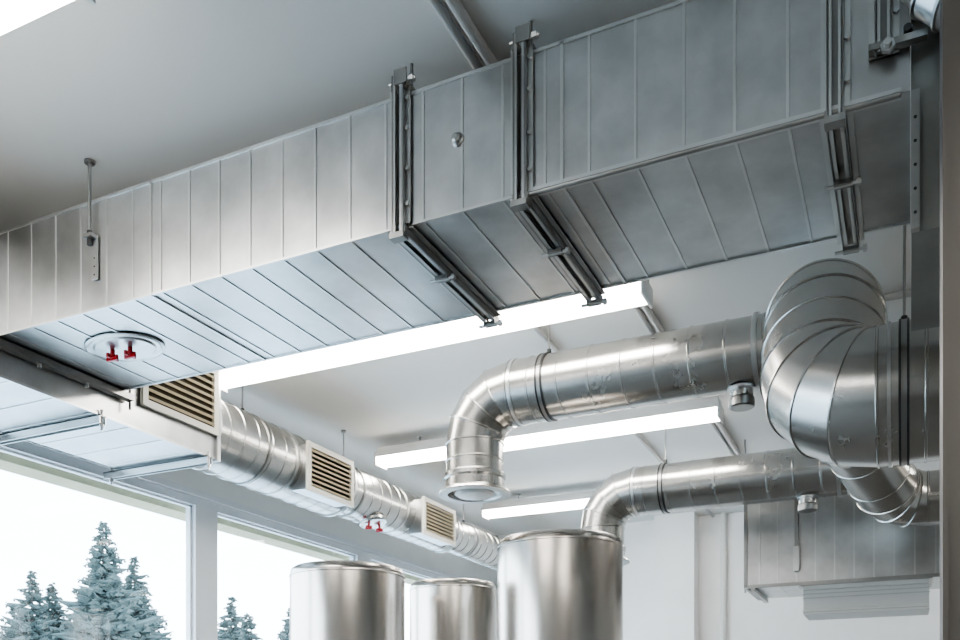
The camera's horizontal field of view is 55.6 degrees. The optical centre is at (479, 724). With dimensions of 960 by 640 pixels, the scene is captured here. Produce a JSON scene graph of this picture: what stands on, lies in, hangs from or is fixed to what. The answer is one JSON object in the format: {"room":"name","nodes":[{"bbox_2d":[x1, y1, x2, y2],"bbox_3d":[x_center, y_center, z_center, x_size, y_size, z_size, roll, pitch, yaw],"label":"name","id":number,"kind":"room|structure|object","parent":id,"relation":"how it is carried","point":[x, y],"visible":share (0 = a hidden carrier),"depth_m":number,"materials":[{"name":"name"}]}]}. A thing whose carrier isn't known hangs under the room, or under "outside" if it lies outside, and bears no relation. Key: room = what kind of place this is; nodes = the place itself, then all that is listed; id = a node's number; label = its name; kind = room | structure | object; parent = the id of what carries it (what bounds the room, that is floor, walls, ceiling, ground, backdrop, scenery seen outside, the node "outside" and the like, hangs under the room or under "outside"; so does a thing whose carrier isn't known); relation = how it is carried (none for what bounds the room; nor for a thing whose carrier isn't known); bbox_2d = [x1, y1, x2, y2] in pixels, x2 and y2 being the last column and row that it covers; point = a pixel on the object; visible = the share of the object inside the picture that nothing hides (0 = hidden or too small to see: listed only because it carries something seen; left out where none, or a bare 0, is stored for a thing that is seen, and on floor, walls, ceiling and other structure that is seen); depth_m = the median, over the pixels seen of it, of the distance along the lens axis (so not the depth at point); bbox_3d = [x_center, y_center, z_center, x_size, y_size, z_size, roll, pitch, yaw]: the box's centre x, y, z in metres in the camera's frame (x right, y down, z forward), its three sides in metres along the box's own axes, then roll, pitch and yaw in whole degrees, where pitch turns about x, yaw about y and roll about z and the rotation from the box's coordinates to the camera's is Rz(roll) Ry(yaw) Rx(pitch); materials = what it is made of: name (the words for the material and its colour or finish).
{"room":"mechanical room","nodes":[
{"label":"mechanical room","id":0,"kind":"room"},
{"bbox_2d":[151,468,498,639],"bbox_3d":[-2.571,-0.282,4.697,0.160,3.765,12.700,0,0,25],"label":"wall","id":1,"kind":"structure","parent":0,"point":[451,563],"depth_m":7.45,"materials":[{"name":"white paint"}]},
{"bbox_2d":[0,452,423,584],"bbox_3d":[-2.609,-1.542,5.019,0.177,0.235,11.050,0,0,25],"label":"roller blind","id":2,"kind":"object","parent":1,"relation":"attached to","point":[9,463],"visible":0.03,"depth_m":5.83,"materials":[{"name":"white fabric"}]},
{"bbox_2d":[0,431,496,639],"bbox_3d":[-2.521,-0.395,4.673,0.110,2.290,12.700,0,0,25],"label":"window","id":3,"kind":"structure","parent":1,"relation":"in","point":[196,508],"depth_m":5.99,"materials":[{"name":"white plastic"}]},
{"bbox_2d":[207,501,363,639],"bbox_3d":[-1.448,-0.375,6.976,0.085,2.250,1.940,0,0,25],"label":"window","id":4,"kind":"structure","parent":1,"relation":"in","point":[214,510],"depth_m":6.28,"materials":[{"name":"white plastic"}]},
{"bbox_2d":[364,551,447,578],"bbox_3d":[-0.545,-0.375,8.888,0.085,2.250,2.290,0,0,25],"label":"window","id":5,"kind":"structure","parent":1,"relation":"in","point":[370,557],"depth_m":8.46,"materials":[{"name":"white plastic"}]},
{"bbox_2d":[0,0,939,534],"bbox_3d":[0.825,-2.265,3.094,7.950,0.200,13.100,0,0,25],"label":"ceiling","id":6,"kind":"structure","parent":0,"point":[143,90],"depth_m":3.36,"materials":[{"name":"paint"}]},
{"bbox_2d":[0,0,95,34],"bbox_3d":[-1.666,-2.051,2.655,1.320,0.222,0.170,0,0,25],"label":"fluorescent ceiling light","id":7,"kind":"object","parent":6,"relation":"attached to","point":[14,14],"visible":1,"depth_m":2.48,"materials":[{"name":"white plastic"}]},
{"bbox_2d":[0,409,105,444],"bbox_3d":[-2.108,-1.770,4.423,0.771,0.785,0.040,0,0,25],"label":"bar","id":8,"kind":"object","parent":6,"relation":"hanging from","point":[98,420],"visible":1,"depth_m":4.38,"materials":[{"name":"metal"}]},
{"bbox_2d":[0,350,220,469],"bbox_3d":[-2.279,-1.734,3.962,0.676,0.584,2.820,0,0,25],"label":"air duct","id":9,"kind":"object","parent":8,"relation":"on","point":[31,396],"visible":0.48,"depth_m":4.47,"materials":[{"name":"metal"}]},
{"bbox_2d":[140,371,218,435],"bbox_3d":[-1.546,-1.755,4.722,0.027,0.360,0.540,0,0,25],"label":"air vent grille","id":10,"kind":"object","parent":9,"relation":"attached to","point":[193,401],"visible":0.62,"depth_m":4.78,"materials":[{"name":"white metal"}]},
{"bbox_2d":[0,338,133,409],"bbox_3d":[-1.852,-1.841,4.053,0.040,0.642,0.770,0,0,25],"label":"support rail","id":11,"kind":"object","parent":6,"relation":"attached to","point":[40,361],"visible":0.8,"depth_m":4.04,"materials":[{"name":"metal"}]},
{"bbox_2d":[83,158,97,280],"bbox_3d":[-1.492,-1.936,3.491,0.050,0.452,0.040,0,0,25],"label":"hanger","id":12,"kind":"object","parent":6,"relation":"hanging from","point":[92,239],"visible":1,"depth_m":3.49,"materials":[{"name":"metal"}]},
{"bbox_2d":[103,451,211,484],"bbox_3d":[-1.801,-1.770,5.074,0.771,0.785,0.040,0,0,25],"label":"bar","id":13,"kind":"object","parent":6,"relation":"hanging from","point":[206,460],"visible":0.87,"depth_m":5.05,"materials":[{"name":"metal"}]},
{"bbox_2d":[192,386,501,569],"bbox_3d":[-0.517,-1.829,7.714,0.448,0.666,5.470,0,0,25],"label":"air duct","id":14,"kind":"object","parent":6,"relation":"hanging from","point":[259,455],"visible":0.62,"depth_m":5.90,"materials":[{"name":"metal"}]},
{"bbox_2d":[291,440,353,507],"bbox_3d":[-1.053,-1.670,6.120,0.151,0.320,0.530,0,0,25],"label":"air vent grille","id":15,"kind":"object","parent":14,"relation":"attached to","point":[326,476],"visible":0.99,"depth_m":6.05,"materials":[{"name":"white metal"}]},
{"bbox_2d":[359,515,387,531],"bbox_3d":[-0.812,-1.534,6.941,0.218,0.105,0.220,0,0,25],"label":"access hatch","id":16,"kind":"object","parent":14,"relation":"attached to","point":[374,521],"visible":1,"depth_m":6.89,"materials":[{"name":"metal"}]},
{"bbox_2d":[409,496,455,545],"bbox_3d":[-0.389,-1.670,7.526,0.151,0.300,0.560,0,0,25],"label":"air vent grille","id":17,"kind":"object","parent":14,"relation":"attached to","point":[434,522],"visible":1,"depth_m":7.43,"materials":[{"name":"white metal"}]},
{"bbox_2d":[374,436,446,469],"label":"fluorescent ceiling light","id":18,"kind":"object","parent":6,"relation":"attached to","point":[431,450],"depth_m":6.79,"materials":[{"name":"white plastic"}]},
{"bbox_2d":[221,280,652,392],"bbox_3d":[-0.381,-2.066,4.780,2.570,0.192,0.170,0,0,25],"label":"fluorescent ceiling light","id":19,"kind":"object","parent":6,"relation":"attached to","point":[640,293],"visible":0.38,"depth_m":4.67,"materials":[{"name":"white plastic"}]},
{"bbox_2d":[389,63,502,328],"bbox_3d":[-0.101,-1.853,3.227,0.108,0.619,0.750,0,0,25],"label":"hanger","id":20,"kind":"object","parent":6,"relation":"hanging from","point":[401,86],"visible":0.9,"depth_m":2.92,"materials":[{"name":"metal"}]},
{"bbox_2d":[481,490,593,519],"bbox_3d":[1.207,-2.066,8.144,2.570,0.192,0.170,0,0,25],"label":"fluorescent ceiling light","id":21,"kind":"object","parent":6,"relation":"attached to","point":[576,500],"visible":0.46,"depth_m":8.40,"materials":[{"name":"white plastic"}]},
{"bbox_2d":[509,21,606,307],"bbox_3d":[0.279,-1.853,3.048,0.108,0.619,0.750,0,0,25],"label":"hanger","id":22,"kind":"object","parent":6,"relation":"hanging from","point":[532,210],"visible":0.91,"depth_m":2.74,"materials":[{"name":"metal"}]},
{"bbox_2d":[0,0,909,390],"bbox_3d":[-0.329,-1.802,3.320,3.430,0.441,0.688,0,0,25],"label":"air duct","id":23,"kind":"object","parent":22,"relation":"on","point":[679,136],"visible":0.96,"depth_m":2.98,"materials":[{"name":"metal"}]},
{"bbox_2d":[84,332,165,362],"bbox_3d":[-1.501,-1.568,3.849,0.370,0.056,0.270,0,0,25],"label":"access hatch","id":24,"kind":"object","parent":23,"relation":"attached to","point":[120,346],"visible":1,"depth_m":3.82,"materials":[{"name":"silver metal"}]},
{"bbox_2d":[428,0,740,454],"bbox_3d":[0.216,-2.144,3.382,0.083,0.036,12.680,0,0,25],"label":"conduit","id":25,"kind":"object","parent":6,"relation":"attached to","point":[455,6],"depth_m":2.87,"materials":[{"name":"silver metal"}]},
{"bbox_2d":[439,311,766,503],"bbox_3d":[0.640,-1.711,4.729,1.880,0.902,0.400,0,0,25],"label":"air duct","id":26,"kind":"object","parent":6,"relation":"hanging from","point":[721,357],"visible":0.94,"depth_m":4.63,"materials":[{"name":"metal"}]},
{"bbox_2d":[503,396,723,450],"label":"fluorescent ceiling light","id":27,"kind":"object","parent":6,"relation":"attached to","point":[673,415],"depth_m":6.11,"materials":[{"name":"white plastic"}]},
{"bbox_2d":[532,326,713,516],"bbox_3d":[1.096,-2.147,6.609,0.028,0.028,6.090,0,0,25],"label":"conduit","id":28,"kind":"object","parent":6,"relation":"attached to","point":[536,329],"depth_m":6.71,"materials":[{"name":"silver metal"}]},
{"bbox_2d":[580,429,849,565],"bbox_3d":[1.617,-1.671,6.369,1.992,0.982,0.405,0,0,25],"label":"air duct","id":29,"kind":"object","parent":6,"relation":"hanging from","point":[768,476],"visible":0.75,"depth_m":6.25,"materials":[{"name":"metal"}]},
{"bbox_2d":[744,439,939,602],"bbox_3d":[2.806,-1.576,6.784,1.557,1.172,0.735,0,0,25],"label":"air duct","id":30,"kind":"object","parent":6,"relation":"hanging from","point":[786,549],"visible":0.66,"depth_m":6.56,"materials":[{"name":"metal"}]},
{"bbox_2d":[800,577,932,619],"bbox_3d":[2.806,-0.908,6.624,0.860,0.216,0.464,0,0,25],"label":"diffuser","id":31,"kind":"object","parent":30,"relation":"attached to","point":[907,596],"visible":1,"depth_m":6.46,"materials":[{"name":"white metal"}]},
{"bbox_2d":[819,0,867,255],"bbox_3d":[1.075,-1.853,2.672,0.108,0.619,0.750,0,0,25],"label":"hanger","id":32,"kind":"object","parent":6,"relation":"hanging from","point":[835,14],"visible":0.94,"depth_m":2.40,"materials":[{"name":"metal"}]},
{"bbox_2d":[760,225,939,526],"bbox_3d":[3.361,-1.587,4.082,3.786,1.150,2.999,0,0,25],"label":"air duct","id":33,"kind":"object","parent":6,"relation":"hanging from","point":[854,390],"visible":0.99,"depth_m":3.54,"materials":[{"name":"metal"}]},
{"bbox_2d":[868,0,927,60],"bbox_3d":[1.191,-1.922,2.589,0.136,0.479,0.741,0,0,25],"label":"hanger","id":34,"kind":"object","parent":6,"relation":"hanging from","point":[884,37],"depth_m":2.30,"materials":[{"name":"silver metal"}]},
{"bbox_2d":[899,0,939,32],"bbox_3d":[1.249,-1.901,2.108,0.541,0.523,0.162,0,0,25],"label":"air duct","id":35,"kind":"object","parent":6,"relation":"hanging from","point":[927,12],"visible":0.66,"depth_m":2.18,"materials":[{"name":"silver metal"}]},
{"bbox_2d":[911,19,939,330],"bbox_3d":[1.506,-1.633,2.462,0.618,0.766,0.662,0,0,25],"label":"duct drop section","id":36,"kind":"object","parent":6,"relation":"hanging from","point":[925,56],"visible":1,"depth_m":2.30,"materials":[{"name":"silver metal"}]},
{"bbox_2d":[499,512,939,639],"bbox_3d":[3.595,-0.282,8.797,7.810,3.765,0.420,0,0,25],"label":"wall","id":37,"kind":"structure","parent":0,"point":[672,576],"depth_m":9.30,"materials":[{"name":"white paint"}]},
{"bbox_2d":[721,512,726,639],"bbox_3d":[2.486,-0.281,9.294,0.060,3.762,0.060,0,0,25],"label":"pipe","id":38,"kind":"object","parent":37,"relation":"attached to","point":[724,514],"visible":1,"depth_m":9.27,"materials":[{"name":"white metal"}]},
{"bbox_2d":[884,289,910,301],"bbox_3d":[3.396,-2.143,3.926,3.590,0.036,0.036,0,0,25],"label":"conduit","id":39,"kind":"object","parent":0,"point":[895,295],"depth_m":4.54,"materials":[{"name":"silver metal"}]},
{"bbox_3d":[0.825,1.675,3.094,7.950,0.150,13.100,0,0,25],"label":"floor","id":40,"kind":"structure","parent":0,"visible":0},
{"bbox_2d":[289,560,404,639],"bbox_3d":[-0.726,0.357,4.998,0.630,2.485,0.630,0,0,25],"label":"tank","id":41,"kind":"object","parent":40,"relation":"on","point":[330,599],"visible":1,"depth_m":4.72,"materials":[{"name":"silver metal"}]},
{"bbox_2d":[409,577,496,639],"bbox_3d":[-0.171,0.335,5.798,0.556,2.530,0.556,0,0,25],"label":"tank","id":42,"kind":"object","parent":40,"relation":"on","point":[451,608],"visible":1,"depth_m":5.56,"materials":[{"name":"silver metal"}]},
{"bbox_2d":[497,529,623,639],"bbox_3d":[0.437,0.280,4.991,0.690,2.640,0.690,0,0,25],"label":"tank","id":43,"kind":"object","parent":40,"relation":"on","point":[553,584],"visible":1,"depth_m":4.69,"materials":[{"name":"silver metal"}]},
{"bbox_2d":[940,0,959,639],"bbox_3d":[1.041,-0.281,1.831,0.320,3.762,0.320,0,0,25],"label":"steel post","id":44,"kind":"object","parent":40,"relation":"on","point":[949,9],"visible":1,"depth_m":1.78,"materials":[{"name":"metal"}]},
{"label":"outside","id":45,"kind":"structure","parent":0,"visible":0},
{"bbox_3d":[-31.962,2.000,31.675,75.150,0.200,150.000,0,0,25],"label":"ground","id":46,"kind":"structure","parent":45,"visible":0},
{"bbox_2d":[0,607,24,639],"bbox_3d":[-16.705,-0.909,32.493,5.478,6.782,5.702,0,0,25],"label":"spruce tree","id":47,"kind":"object","parent":46,"relation":"on","point":[3,636],"visible":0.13,"depth_m":32.43,"materials":[{"name":"green plant"}]},
{"bbox_2d":[0,570,66,639],"bbox_3d":[-14.466,-1.329,29.330,5.176,7.142,5.573,0,0,25],"label":"spruce tree","id":48,"kind":"object","parent":46,"relation":"on","point":[27,626],"visible":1,"depth_m":29.14,"materials":[{"name":"green plant"}]},
{"bbox_2d":[41,582,71,639],"bbox_3d":[-15.086,-1.361,31.106,5.513,7.036,4.819,0,0,-43],"label":"spruce tree","id":49,"kind":"object","parent":46,"relation":"on","point":[54,613],"visible":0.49,"depth_m":30.99,"materials":[{"name":"green plant"}]},
{"bbox_2d":[50,521,161,639],"bbox_3d":[-12.501,-2.239,29.865,5.678,8.943,5.936,0,0,-15],"label":"spruce tree","id":50,"kind":"object","parent":46,"relation":"on","point":[100,610],"visible":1,"depth_m":29.50,"materials":[{"name":"green plant"}]},
{"bbox_2d":[120,556,173,639],"bbox_3d":[-12.201,-1.869,32.347,5.477,8.271,5.299,0,0,-44],"label":"spruce tree","id":51,"kind":"object","parent":46,"relation":"on","point":[144,612],"visible":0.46,"depth_m":32.17,"materials":[{"name":"green plant"}]},
{"bbox_2d":[218,597,244,639],"bbox_3d":[-9.871,-1.441,35.035,4.807,7.016,4.638,0,0,-40],"label":"spruce tree","id":52,"kind":"object","parent":46,"relation":"on","point":[230,633],"visible":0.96,"depth_m":34.83,"materials":[{"name":"green plant"}]},
{"bbox_2d":[240,613,262,639],"bbox_3d":[-9.757,-1.149,37.902,5.625,6.902,5.440,0,0,25],"label":"spruce tree","id":53,"kind":"object","parent":46,"relation":"on","point":[249,635],"visible":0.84,"depth_m":37.85,"materials":[{"name":"green plant"}]},
{"bbox_2d":[277,607,289,639],"bbox_3d":[-7.606,-1.356,36.704,5.073,6.833,4.149,0,0,42],"label":"spruce tree","id":54,"kind":"object","parent":46,"relation":"on","point":[284,634],"visible":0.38,"depth_m":36.50,"materials":[{"name":"green plant"}]}
]}

